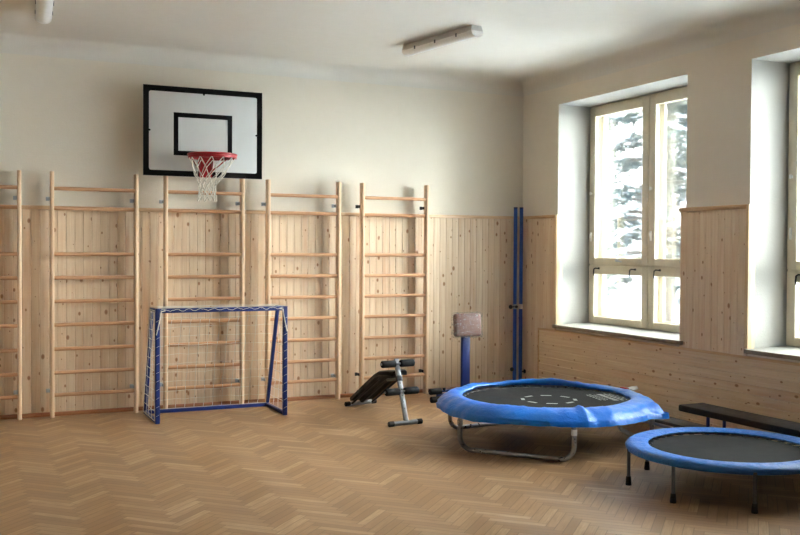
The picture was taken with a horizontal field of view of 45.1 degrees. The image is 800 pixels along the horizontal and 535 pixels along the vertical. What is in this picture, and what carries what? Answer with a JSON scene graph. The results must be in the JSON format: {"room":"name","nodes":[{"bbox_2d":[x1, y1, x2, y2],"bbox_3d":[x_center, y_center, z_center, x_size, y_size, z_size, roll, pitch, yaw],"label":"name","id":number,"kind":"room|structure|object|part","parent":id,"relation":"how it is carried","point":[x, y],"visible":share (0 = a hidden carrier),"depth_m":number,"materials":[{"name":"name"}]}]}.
{"room":"school gym","nodes":[
{"label":"school gym","id":0,"kind":"room"},
{"bbox_2d":[0,53,522,215],"bbox_3d":[-2.848,-0.405,10.402,11.020,4.250,0.300,0,1,-25],"label":"wall","id":1,"kind":"structure","parent":0,"point":[81,121],"depth_m":10.94,"materials":[{"name":"beige paint"}]},
{"bbox_2d":[0,170,21,419],"bbox_3d":[-4.224,0.280,9.501,0.914,2.500,0.127,0,1,-25],"label":"wall bars","id":2,"kind":"object","parent":1,"relation":"attached to","point":[18,277],"visible":1,"depth_m":9.63,"materials":[{"name":"brown wood"}]},
{"bbox_3d":[-3.816,0.279,9.663,0.037,2.500,0.078,0,1,-25],"label":"post","id":3,"kind":"part","parent":2,"relation":"part of","materials":[{"name":"brown wood"}]},
{"bbox_2d":[46,171,137,417],"bbox_3d":[-3.182,0.276,9.984,0.906,2.500,0.127,0,1,-25],"label":"wall bars","id":4,"kind":"object","parent":1,"relation":"attached to","point":[52,188],"visible":1,"depth_m":9.95,"materials":[{"name":"brown wood"}]},
{"bbox_3d":[-3.535,0.278,9.793,0.037,2.500,0.078,0,1,-25],"label":"post","id":5,"kind":"part","parent":4,"relation":"part of","materials":[{"name":"brown wood"}]},
{"bbox_3d":[-2.777,0.275,10.145,0.037,2.500,0.078,0,1,-25],"label":"post","id":6,"kind":"part","parent":4,"relation":"part of","materials":[{"name":"brown wood"}]},
{"bbox_2d":[159,176,244,408],"bbox_3d":[-2.145,0.273,10.465,0.904,2.500,0.127,0,1,-25],"label":"wall bars","id":7,"kind":"object","parent":1,"relation":"attached to","point":[166,191],"visible":0.91,"depth_m":10.41,"materials":[{"name":"brown wood"}]},
{"bbox_3d":[-2.498,0.274,10.274,0.037,2.500,0.078,0,1,-25],"label":"post","id":8,"kind":"part","parent":7,"relation":"part of","materials":[{"name":"brown wood"}]},
{"bbox_3d":[-1.741,0.272,10.625,0.037,2.500,0.078,0,1,-25],"label":"post","id":9,"kind":"part","parent":7,"relation":"part of","materials":[{"name":"brown wood"}]},
{"bbox_2d":[143,84,261,201],"bbox_3d":[-2.110,-1.305,10.324,0.966,1.223,0.930,1,1,18],"label":"basketball hoop","id":10,"kind":"object","parent":1,"relation":"attached to","point":[188,132],"visible":1,"depth_m":10.29,"materials":[{"name":"black paint"}]},
{"bbox_2d":[0,387,455,419],"bbox_3d":[-2.971,1.504,10.180,9.960,0.040,0.032,0,1,-25],"label":"baseboard","id":11,"kind":"structure","parent":1,"relation":"attached to","point":[140,408],"depth_m":10.42,"materials":[{"name":"brown wood"}]},
{"bbox_2d":[0,209,519,414],"bbox_3d":[-2.968,0.460,10.188,9.978,2.128,0.019,0,1,-25],"label":"panelling","id":12,"kind":"object","parent":1,"relation":"attached to","point":[471,260],"visible":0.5,"depth_m":10.74,"materials":[{"name":"brown wood"}]},
{"bbox_2d":[21,205,519,219],"bbox_3d":[-2.958,-0.614,10.160,9.978,0.040,0.038,0,1,-25],"label":"trim","id":13,"kind":"object","parent":1,"relation":"attached to","point":[22,206],"visible":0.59,"depth_m":11.20,"materials":[{"name":"brown wood"}]},
{"bbox_2d":[261,179,340,402],"bbox_3d":[-1.118,0.270,10.941,0.910,2.500,0.127,0,1,-25],"label":"wall bars","id":14,"kind":"object","parent":1,"relation":"attached to","point":[337,296],"visible":0.98,"depth_m":10.93,"materials":[{"name":"brown wood"}]},
{"bbox_3d":[-1.473,0.271,10.750,0.037,2.500,0.078,0,1,-25],"label":"post","id":15,"kind":"part","parent":14,"relation":"part of","materials":[{"name":"brown wood"}]},
{"bbox_3d":[-0.712,0.269,11.103,0.037,2.500,0.078,0,1,-25],"label":"post","id":16,"kind":"part","parent":14,"relation":"part of","materials":[{"name":"brown wood"}]},
{"bbox_2d":[355,183,428,393],"bbox_3d":[-0.089,0.266,11.418,0.904,2.500,0.127,0,1,-25],"label":"wall bars","id":17,"kind":"object","parent":1,"relation":"attached to","point":[362,254],"visible":0.97,"depth_m":11.39,"materials":[{"name":"brown wood"}]},
{"bbox_3d":[-0.442,0.268,11.228,0.037,2.500,0.078,0,1,-25],"label":"post","id":18,"kind":"part","parent":17,"relation":"part of","materials":[{"name":"brown wood"}]},
{"bbox_3d":[0.314,0.265,11.579,0.037,2.500,0.078,0,1,-25],"label":"post","id":19,"kind":"part","parent":17,"relation":"part of","materials":[{"name":"brown wood"}]},
{"bbox_2d":[0,392,799,534],"bbox_3d":[0.254,1.760,3.727,11.020,0.200,15.100,0,1,-25],"label":"floor","id":20,"kind":"structure","parent":0,"point":[323,466],"depth_m":7.20,"materials":[{"name":"brown wood"}]},
{"bbox_2d":[143,304,287,423],"bbox_3d":[-1.920,0.959,10.033,1.376,1.146,0.674,0,1,-25],"label":"goal","id":21,"kind":"object","parent":20,"relation":"on","point":[155,314],"visible":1,"depth_m":10.01,"materials":[{"name":"blue paint"}]},
{"bbox_3d":[-2.388,0.972,9.483,0.044,1.135,0.044,0,1,-25],"label":"goal post","id":22,"kind":"part","parent":21,"relation":"part of","materials":[{"name":"blue metal"}]},
{"bbox_3d":[-1.199,0.968,10.035,0.044,1.135,0.044,0,1,-25],"label":"goal post","id":23,"kind":"part","parent":21,"relation":"part of","materials":[{"name":"blue metal"}]},
{"bbox_2d":[344,359,422,426],"bbox_3d":[-0.179,1.229,10.105,0.427,0.623,1.459,0,1,-22],"label":"bench","id":24,"kind":"object","parent":20,"relation":"on","point":[380,383],"visible":1,"depth_m":9.80,"materials":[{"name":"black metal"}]},
{"bbox_3d":[-0.369,1.322,10.274,0.024,0.384,0.750,0,1,-25],"label":"frame rail","id":25,"kind":"part","parent":24,"relation":"part of","materials":[{"name":"black plastic"}]},
{"bbox_3d":[-0.152,1.321,10.401,0.024,0.384,0.750,0,1,-25],"label":"frame rail","id":26,"kind":"part","parent":24,"relation":"part of","materials":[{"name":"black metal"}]},
{"bbox_2d":[429,313,480,402],"bbox_3d":[0.770,1.017,11.099,0.779,1.020,0.760,1,1,17],"label":"trainer","id":27,"kind":"object","parent":20,"relation":"on","point":[465,325],"visible":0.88,"depth_m":11.05,"materials":[{"name":"blue paint"}]},
{"bbox_2d":[509,207,517,379],"bbox_3d":[1.420,0.378,12.084,0.128,2.268,0.079,0,1,-31],"label":"post","id":28,"kind":"object","parent":20,"relation":"on","point":[514,306],"visible":0.78,"depth_m":12.09,"materials":[{"name":"blue metal"}]},
{"bbox_2d":[518,207,525,379],"bbox_3d":[1.542,0.377,12.149,0.096,2.268,0.057,0,1,-5],"label":"post","id":29,"kind":"object","parent":20,"relation":"on","point":[520,307],"visible":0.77,"depth_m":12.13,"materials":[{"name":"blue metal"}]},
{"bbox_2d":[436,378,669,461],"bbox_3d":[1.332,1.346,8.771,1.987,0.451,1.988,0,1,-25],"label":"trampoline","id":30,"kind":"object","parent":20,"relation":"on","point":[554,402],"visible":1,"depth_m":8.31,"materials":[{"name":"blue plastic"}]},
{"bbox_2d":[457,419,462,425],"bbox_3d":[0.515,1.328,8.266,0.049,0.050,0.049,0,1,-25],"label":"socket","id":31,"kind":"object","parent":30,"relation":"attached to","point":[459,421],"depth_m":8.25,"materials":[{"name":"grey metal"}]},
{"bbox_3d":[0.867,1.377,9.436,0.958,0.359,0.081,0,1,-34],"label":"leg","id":32,"kind":"part","parent":30,"relation":"part of","materials":[{"name":"grey metal"}]},
{"bbox_3d":[0.973,1.403,8.063,1.043,0.359,0.080,1,1,26],"label":"leg","id":33,"kind":"part","parent":30,"relation":"part of","materials":[{"name":"grey metal"}]},
{"bbox_2d":[571,429,576,435],"bbox_3d":[1.414,1.341,7.825,0.049,0.050,0.049,0,1,-25],"label":"socket","id":34,"kind":"object","parent":30,"relation":"attached to","point":[573,431],"depth_m":7.81,"materials":[{"name":"white plastic"}]},
{"bbox_3d":[2.139,1.394,8.880,0.081,0.359,0.870,0,1,-8],"label":"leg","id":35,"kind":"part","parent":30,"relation":"part of","materials":[{"name":"grey metal"}]},
{"bbox_2d":[643,417,711,436],"bbox_3d":[2.440,1.494,9.157,0.244,0.155,1.280,0,1,-25],"label":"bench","id":36,"kind":"object","parent":20,"relation":"on","point":[675,422],"visible":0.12,"depth_m":8.86,"materials":[{"name":"grey wood"}]},
{"bbox_3d":[2.296,1.462,9.222,0.028,0.029,1.000,0,1,-25],"label":"rail","id":37,"kind":"part","parent":36,"relation":"part of","materials":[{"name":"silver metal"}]},
{"bbox_2d":[625,427,799,513],"bbox_3d":[2.413,1.452,7.087,1.478,0.314,1.478,0,1,-25],"label":"trampoline","id":38,"kind":"object","parent":20,"relation":"on","point":[739,453],"visible":1,"depth_m":7.00,"materials":[{"name":"blue plastic"}]},
{"bbox_3d":[1.687,1.464,7.109,0.027,0.259,0.027,0,1,-25],"label":"leg","id":39,"kind":"part","parent":38,"relation":"part of","materials":[{"name":"grey metal"}]},
{"bbox_3d":[1.875,1.474,6.612,0.027,0.259,0.027,0,1,-25],"label":"leg","id":40,"kind":"part","parent":38,"relation":"part of","materials":[{"name":"grey metal"}]},
{"bbox_3d":[2.342,1.481,6.361,0.027,0.259,0.027,0,1,-25],"label":"leg","id":41,"kind":"part","parent":38,"relation":"part of","materials":[{"name":"grey metal"}]},
{"bbox_2d":[679,403,799,437],"bbox_3d":[3.421,1.442,7.075,0.285,0.345,3.720,0,1,-25],"label":"bench","id":42,"kind":"object","parent":20,"relation":"on","point":[758,421],"visible":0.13,"depth_m":8.08,"materials":[{"name":"brown wood"}]},
{"bbox_3d":[2.694,1.435,8.435,0.035,0.287,0.030,0,1,-25],"label":"leg","id":43,"kind":"part","parent":42,"relation":"part of","materials":[{"name":"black metal"}]},
{"bbox_2d":[0,0,799,96],"bbox_3d":[0.275,-2.204,3.654,11.020,0.370,15.100,0,1,-25],"label":"ceiling","id":44,"kind":"structure","parent":0,"point":[524,47],"depth_m":9.47,"materials":[{"name":"paint"}]},
{"bbox_2d":[35,0,53,23],"bbox_3d":[-2.995,-2.236,8.124,0.151,0.106,1.215,0,1,-21],"label":"ceiling light","id":45,"kind":"object","parent":44,"relation":"attached to","point":[43,8],"visible":1,"depth_m":8.28,"materials":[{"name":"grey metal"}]},
{"bbox_2d":[402,25,482,56],"bbox_3d":[0.402,-2.245,9.584,0.150,0.106,1.158,0,1,-34],"label":"ceiling light","id":46,"kind":"object","parent":44,"relation":"attached to","point":[472,31],"visible":1,"depth_m":9.47,"materials":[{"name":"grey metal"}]},
{"bbox_2d":[406,32,471,54],"bbox_3d":[0.402,-2.218,9.584,0.136,0.049,1.126,0,1,-34],"label":"diffuser","id":47,"kind":"object","parent":46,"relation":"attached to","point":[453,37],"depth_m":9.53,"materials":[{"name":"white plastic"}]},
{"bbox_2d":[523,24,799,362],"bbox_3d":[4.937,-0.280,5.857,0.720,4.250,14.500,0,1,-25],"label":"wall","id":48,"kind":"structure","parent":0,"point":[738,90],"depth_m":9.22,"materials":[{"name":"beige paint"}]},
{"bbox_2d":[522,219,538,378],"bbox_3d":[1.639,0.449,12.093,0.019,2.128,0.399,0,1,-25],"label":"panelling","id":49,"kind":"object","parent":48,"relation":"attached to","point":[530,316],"visible":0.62,"depth_m":12.07,"materials":[{"name":"brown wood"}]},
{"bbox_2d":[523,215,554,219],"bbox_3d":[1.716,-0.621,11.899,0.038,0.040,0.735,0,1,-25],"label":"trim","id":50,"kind":"object","parent":48,"relation":"attached to","point":[539,216],"visible":0.98,"depth_m":11.86,"materials":[{"name":"brown wood"}]},
{"bbox_2d":[539,218,555,329],"bbox_3d":[1.800,0.068,11.743,0.019,1.352,0.355,0,1,-25],"label":"panelling","id":51,"kind":"object","parent":48,"relation":"attached to","point":[546,226],"visible":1,"depth_m":11.75,"materials":[{"name":"brown wood"}]},
{"bbox_2d":[554,215,561,323],"bbox_3d":[1.898,0.025,11.578,0.091,1.318,0.036,0,1,-25],"label":"panelling","id":52,"kind":"object","parent":48,"relation":"attached to","point":[558,218],"visible":1,"depth_m":11.56,"materials":[{"name":"white paint"}]},
{"bbox_2d":[552,86,686,344],"bbox_3d":[2.613,-0.594,10.676,0.670,2.675,2.250,0,1,-25],"label":"window","id":53,"kind":"structure","parent":48,"relation":"in","point":[638,145],"depth_m":10.91,"materials":[{"name":"beige paint"}]},
{"bbox_3d":[2.547,0.718,10.674,0.540,0.052,2.249,0,1,-25],"label":"sill","id":54,"kind":"part","parent":53,"relation":"part of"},
{"bbox_3d":[2.604,0.328,11.287,0.167,0.686,1.089,0,1,-25],"label":"sash","id":55,"kind":"part","parent":53,"relation":"part of","materials":[{"name":"beige paint"}]},
{"bbox_3d":[2.608,0.333,11.289,0.136,0.536,0.929,0,1,-25],"label":"pane","id":56,"kind":"part","parent":53,"relation":"part of","materials":[{"name":"clear glass"}]},
{"bbox_3d":[2.611,-0.974,11.263,0.167,1.885,1.089,0,1,-25],"label":"sash","id":57,"kind":"part","parent":53,"relation":"part of","materials":[{"name":"beige paint"}]},
{"bbox_3d":[2.615,-0.969,11.265,0.136,1.735,0.929,0,1,-25],"label":"pane","id":58,"kind":"part","parent":53,"relation":"part of","materials":[{"name":"clear glass"}]},
{"bbox_3d":[2.857,-0.614,10.778,0.140,2.635,2.230,0,1,-25],"label":"frame","id":59,"kind":"part","parent":53,"relation":"part of","materials":[{"name":"beige paint"}]},
{"bbox_3d":[3.067,0.349,10.289,0.167,0.686,1.089,0,1,-25],"label":"sash","id":60,"kind":"part","parent":53,"relation":"part of","materials":[{"name":"beige paint"}]},
{"bbox_3d":[3.071,0.354,10.291,0.136,0.536,0.929,0,1,-25],"label":"pane","id":61,"kind":"part","parent":53,"relation":"part of","materials":[{"name":"clear glass"}]},
{"bbox_3d":[3.074,-0.954,10.265,0.167,1.885,1.089,0,1,-25],"label":"sash","id":62,"kind":"part","parent":53,"relation":"part of","materials":[{"name":"beige paint"}]},
{"bbox_3d":[3.078,-0.949,10.267,0.136,1.735,0.929,0,1,-25],"label":"pane","id":63,"kind":"part","parent":53,"relation":"part of","materials":[{"name":"clear glass"}]},
{"bbox_2d":[537,327,799,378],"bbox_3d":[4.674,1.262,5.536,0.036,0.776,14.080,0,1,-25],"label":"panelling","id":64,"kind":"object","parent":48,"relation":"attached to","point":[544,329],"visible":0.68,"depth_m":9.77,"materials":[{"name":"brown wood"}]},
{"bbox_2d":[539,330,799,447],"bbox_3d":[4.675,1.274,5.536,0.019,0.752,14.080,0,1,-25],"label":"panelling","id":65,"kind":"object","parent":48,"relation":"attached to","point":[670,377],"visible":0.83,"depth_m":9.62,"materials":[{"name":"brown wood"}]},
{"bbox_2d":[679,204,745,211],"bbox_3d":[2.977,-0.565,9.180,0.038,0.040,0.902,0,1,-25],"label":"trim","id":66,"kind":"structure","parent":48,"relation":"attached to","point":[742,206],"depth_m":9.14,"materials":[{"name":"brown wood"}]},
{"bbox_2d":[679,209,746,355],"bbox_3d":[2.982,0.121,9.195,0.019,1.352,0.885,0,1,-25],"label":"panelling","id":67,"kind":"object","parent":48,"relation":"attached to","point":[712,242],"visible":1,"depth_m":9.17,"materials":[{"name":"brown wood"}]},
{"bbox_2d":[744,204,755,348],"bbox_3d":[3.191,0.083,8.790,0.091,1.318,0.032,0,1,-25],"label":"panelling","id":68,"kind":"object","parent":48,"relation":"attached to","point":[750,208],"visible":1,"depth_m":8.78,"materials":[{"name":"brown wood"}]},
{"bbox_2d":[744,62,799,360],"bbox_3d":[3.909,-0.535,7.882,0.670,2.675,2.228,0,1,-25],"label":"window","id":69,"kind":"structure","parent":48,"relation":"in","point":[791,351],"depth_m":8.87,"materials":[{"name":"beige paint"}]},
{"bbox_3d":[3.843,0.776,7.878,0.540,0.052,2.226,0,1,-25],"label":"sill","id":70,"kind":"part","parent":69,"relation":"part of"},
{"bbox_3d":[3.896,0.386,8.502,0.167,0.686,1.088,0,1,-25],"label":"sash","id":71,"kind":"part","parent":69,"relation":"part of","materials":[{"name":"beige paint"}]},
{"bbox_3d":[4.149,-0.556,7.993,0.140,2.635,2.228,0,1,-25],"label":"frame","id":72,"kind":"part","parent":69,"relation":"part of","materials":[{"name":"beige paint"}]},
{"bbox_3d":[3.903,-0.916,8.477,0.167,1.885,1.088,0,1,-25],"label":"sash","id":73,"kind":"part","parent":69,"relation":"part of","materials":[{"name":"beige paint"}]}
]}

